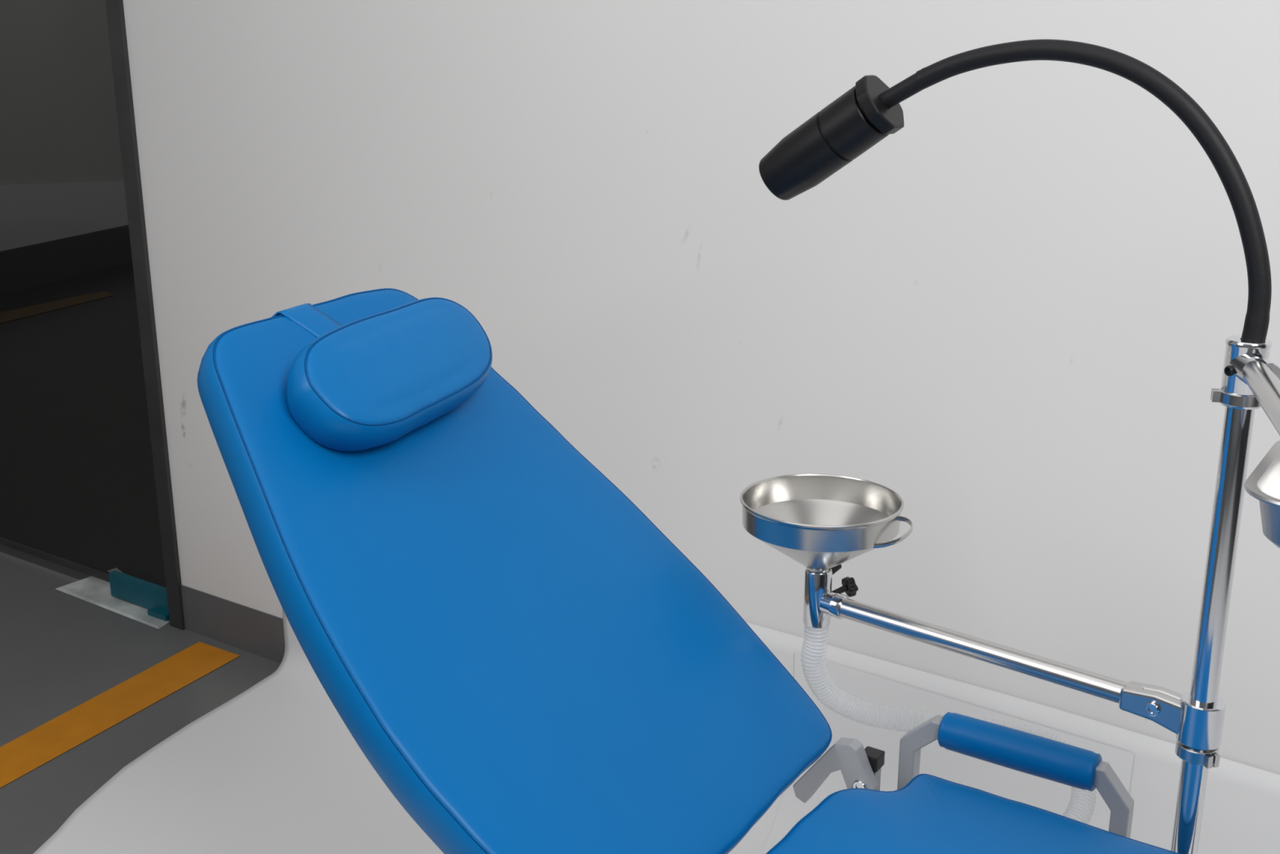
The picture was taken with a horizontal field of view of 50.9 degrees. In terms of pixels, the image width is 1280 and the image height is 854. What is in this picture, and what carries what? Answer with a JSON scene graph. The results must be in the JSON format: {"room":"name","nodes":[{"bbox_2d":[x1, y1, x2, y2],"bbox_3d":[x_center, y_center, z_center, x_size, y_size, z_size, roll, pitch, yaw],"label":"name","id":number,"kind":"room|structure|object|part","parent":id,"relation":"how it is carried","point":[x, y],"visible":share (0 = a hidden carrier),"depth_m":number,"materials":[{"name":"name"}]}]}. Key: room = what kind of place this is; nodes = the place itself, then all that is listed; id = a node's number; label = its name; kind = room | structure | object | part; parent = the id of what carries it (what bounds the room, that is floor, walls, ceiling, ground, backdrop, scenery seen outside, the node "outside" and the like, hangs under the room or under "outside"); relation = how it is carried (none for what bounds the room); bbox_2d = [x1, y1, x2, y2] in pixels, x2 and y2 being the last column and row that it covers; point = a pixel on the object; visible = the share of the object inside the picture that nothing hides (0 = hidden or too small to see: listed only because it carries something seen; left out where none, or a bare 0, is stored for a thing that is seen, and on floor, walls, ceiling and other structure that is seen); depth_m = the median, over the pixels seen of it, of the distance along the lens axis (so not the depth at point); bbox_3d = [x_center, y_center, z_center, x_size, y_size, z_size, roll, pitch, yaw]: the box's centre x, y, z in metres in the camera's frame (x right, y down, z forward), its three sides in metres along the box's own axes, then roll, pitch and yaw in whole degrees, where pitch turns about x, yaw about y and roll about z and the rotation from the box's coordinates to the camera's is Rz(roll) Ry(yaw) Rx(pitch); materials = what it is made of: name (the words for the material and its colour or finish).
{"room":"dental clinic room","nodes":[
{"label":"dental clinic room","id":0,"kind":"room"},
{"bbox_2d":[0,543,279,853],"bbox_3d":[-1.691,0.118,5.609,15.200,0.100,13.000,10,19,33],"label":"floor","id":1,"kind":"structure","parent":0,"point":[60,651],"depth_m":3.52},
{"bbox_2d":[55,576,169,629],"bbox_3d":[-1.518,0.508,4.044,0.510,0.005,0.220,10,19,33],"label":"plate","id":2,"kind":"object","parent":1,"relation":"on","point":[92,589],"visible":0.62,"depth_m":4.01,"materials":[{"name":"silver metal"}]},
{"bbox_2d":[108,570,169,621],"bbox_3d":[-1.467,0.494,3.942,0.280,0.079,0.043,10,19,33],"label":"door stop","id":3,"kind":"object","parent":2,"relation":"on","point":[153,597],"visible":0.75,"depth_m":3.94,"materials":[{"name":"teal plastic"}]},
{"bbox_2d":[0,641,239,787],"bbox_3d":[-1.971,1.079,2.043,0.735,0.001,3.764,10,19,33],"label":"floor marking stripe","id":4,"kind":"structure","parent":1,"relation":"on","point":[23,754],"depth_m":3.36,"materials":[{"name":"orange paint"}]},
{"bbox_2d":[33,608,1279,853],"bbox_3d":[-0.010,1.306,0.375,5.219,0.474,4.393,10,19,33],"label":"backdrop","id":5,"kind":"structure","parent":1,"relation":"on","point":[275,767],"depth_m":2.87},
{"bbox_2d":[197,288,1180,853],"bbox_3d":[0.133,0.565,1.463,1.272,1.312,0.650,10,19,33],"label":"chair","id":6,"kind":"object","parent":5,"relation":"on","point":[525,660],"visible":1,"depth_m":1.44,"materials":[{"name":"blue leather"}]},
{"bbox_3d":[-0.152,0.163,1.509,0.595,0.564,0.564,10,19,33],"label":"backrest","id":7,"kind":"part","parent":6,"relation":"part of","materials":[{"name":"blue leather"}]},
{"bbox_3d":[0.344,0.425,1.635,0.057,0.166,0.022,10,19,33],"label":"armrest frame","id":8,"kind":"part","parent":6,"relation":"part of","materials":[{"name":"silver metal"}]},
{"bbox_3d":[0.364,0.513,1.244,0.586,0.063,0.523,10,19,33],"label":"seat","id":9,"kind":"part","parent":6,"relation":"part of","materials":[{"name":"blue leather"}]},
{"bbox_3d":[0.525,0.459,1.517,0.051,0.166,0.022,10,19,33],"label":"armrest frame","id":10,"kind":"part","parent":6,"relation":"part of","materials":[{"name":"silver metal"}]},
{"bbox_2d":[761,651,1133,853],"bbox_3d":[0.546,0.697,2.491,0.661,0.395,0.113,10,19,33],"label":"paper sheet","id":11,"kind":"object","parent":5,"relation":"on","point":[935,760],"visible":0.44,"depth_m":2.54,"materials":[{"name":"white paper"}]},
{"bbox_2d":[803,335,1279,853],"bbox_3d":[0.476,0.560,1.453,0.280,1.327,0.827,-6,17,-19],"label":"support pole","id":12,"kind":"object","parent":5,"relation":"on","point":[1251,381],"visible":0.96,"depth_m":1.39,"materials":[{"name":"silver metal"}]},
{"bbox_2d":[739,473,912,573],"bbox_3d":[0.224,0.143,1.677,0.201,0.115,0.201,-5,17,-17],"label":"funnel","id":13,"kind":"object","parent":12,"relation":"attached to","point":[821,522],"visible":0.97,"depth_m":1.70,"materials":[{"name":"silver metal"}]},
{"bbox_3d":[0.306,0.128,1.609,0.029,0.022,0.067,10,19,33],"label":"handle","id":14,"kind":"part","parent":13,"relation":"part of","materials":[{"name":"silver metal"}]},
{"bbox_3d":[0.245,0.179,1.698,0.022,0.013,0.009,-15,22,-43],"label":"lever","id":15,"kind":"part","parent":12,"relation":"part of","materials":[{"name":"black plastic"}]},
{"bbox_3d":[0.256,0.204,1.702,0.039,0.026,0.025,-8,18,-25],"label":"knob","id":16,"kind":"part","parent":12,"relation":"part of","materials":[{"name":"black plastic"}]},
{"bbox_2d":[800,624,1096,824],"bbox_3d":[0.333,0.423,1.635,0.348,0.320,0.472,10,19,33],"label":"hose","id":17,"kind":"object","parent":12,"relation":"hanging from","point":[824,658],"visible":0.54,"depth_m":1.75,"materials":[{"name":"white"}]},
{"bbox_3d":[0.387,0.256,1.565,0.397,0.025,0.025,13,21,39],"label":"arm","id":18,"kind":"part","parent":12,"relation":"part of","materials":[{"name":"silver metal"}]},
{"bbox_2d":[759,39,1271,342],"bbox_3d":[0.370,-0.249,1.397,0.551,0.296,0.066,10,19,33],"label":"lamp","id":19,"kind":"object","parent":12,"relation":"on","point":[870,111],"visible":0.99,"depth_m":1.37,"materials":[{"name":"black rubber"}]},
{"bbox_2d":[1229,353,1279,435],"bbox_3d":[0.554,0.040,1.102,0.215,0.120,0.406,10,19,33],"label":"support arm","id":20,"kind":"object","parent":12,"relation":"on","point":[1254,379],"depth_m":1.27,"materials":[{"name":"silver metal"}]},
{"bbox_2d":[1244,440,1279,547],"bbox_3d":[0.668,0.078,1.055,0.342,0.048,0.222,10,19,33],"label":"tray","id":21,"kind":"object","parent":12,"relation":"attached to","point":[1263,483],"visible":1,"depth_m":1.09,"materials":[{"name":"silver metal"}]},
{"bbox_2d":[123,0,1279,774],"bbox_3d":[1.337,-0.504,1.768,6.240,3.200,0.150,10,19,33],"label":"wall","id":22,"kind":"structure","parent":0,"point":[1011,315],"depth_m":2.47,"materials":[{"name":"white paint"}]},
{"bbox_2d":[105,0,185,630],"bbox_3d":[-1.282,-0.986,3.461,0.070,3.200,0.162,10,19,33],"label":"trim","id":23,"kind":"structure","parent":22,"relation":"attached to","point":[114,8],"depth_m":3.57,"materials":[{"name":"black metal"}]},
{"bbox_2d":[180,584,284,663],"bbox_3d":[1.294,0.988,2.127,6.240,0.135,0.003,10,19,33],"label":"baseboard","id":24,"kind":"structure","parent":22,"relation":"attached to","point":[249,629],"depth_m":3.69,"materials":[{"name":"grey plastic"}]},
{"bbox_3d":[-4.118,-1.512,5.307,3.400,3.200,0.150,10,19,33],"label":"wall","id":25,"kind":"structure","parent":0,"visible":0},
{"bbox_2d":[0,536,109,582],"bbox_3d":[-1.981,0.387,4.319,1.588,0.020,0.022,10,19,33],"label":"door frame","id":26,"kind":"structure","parent":25,"relation":"attached to","point":[72,565],"depth_m":4.21,"materials":[{"name":"black metal"}]},
{"bbox_2d":[0,0,166,587],"bbox_3d":[-1.982,-1.037,3.913,1.588,2.950,0.001,10,19,33],"label":"door","id":27,"kind":"structure","parent":25,"relation":"in","point":[77,485],"depth_m":3.87,"materials":[{"name":"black glass"}]}
]}

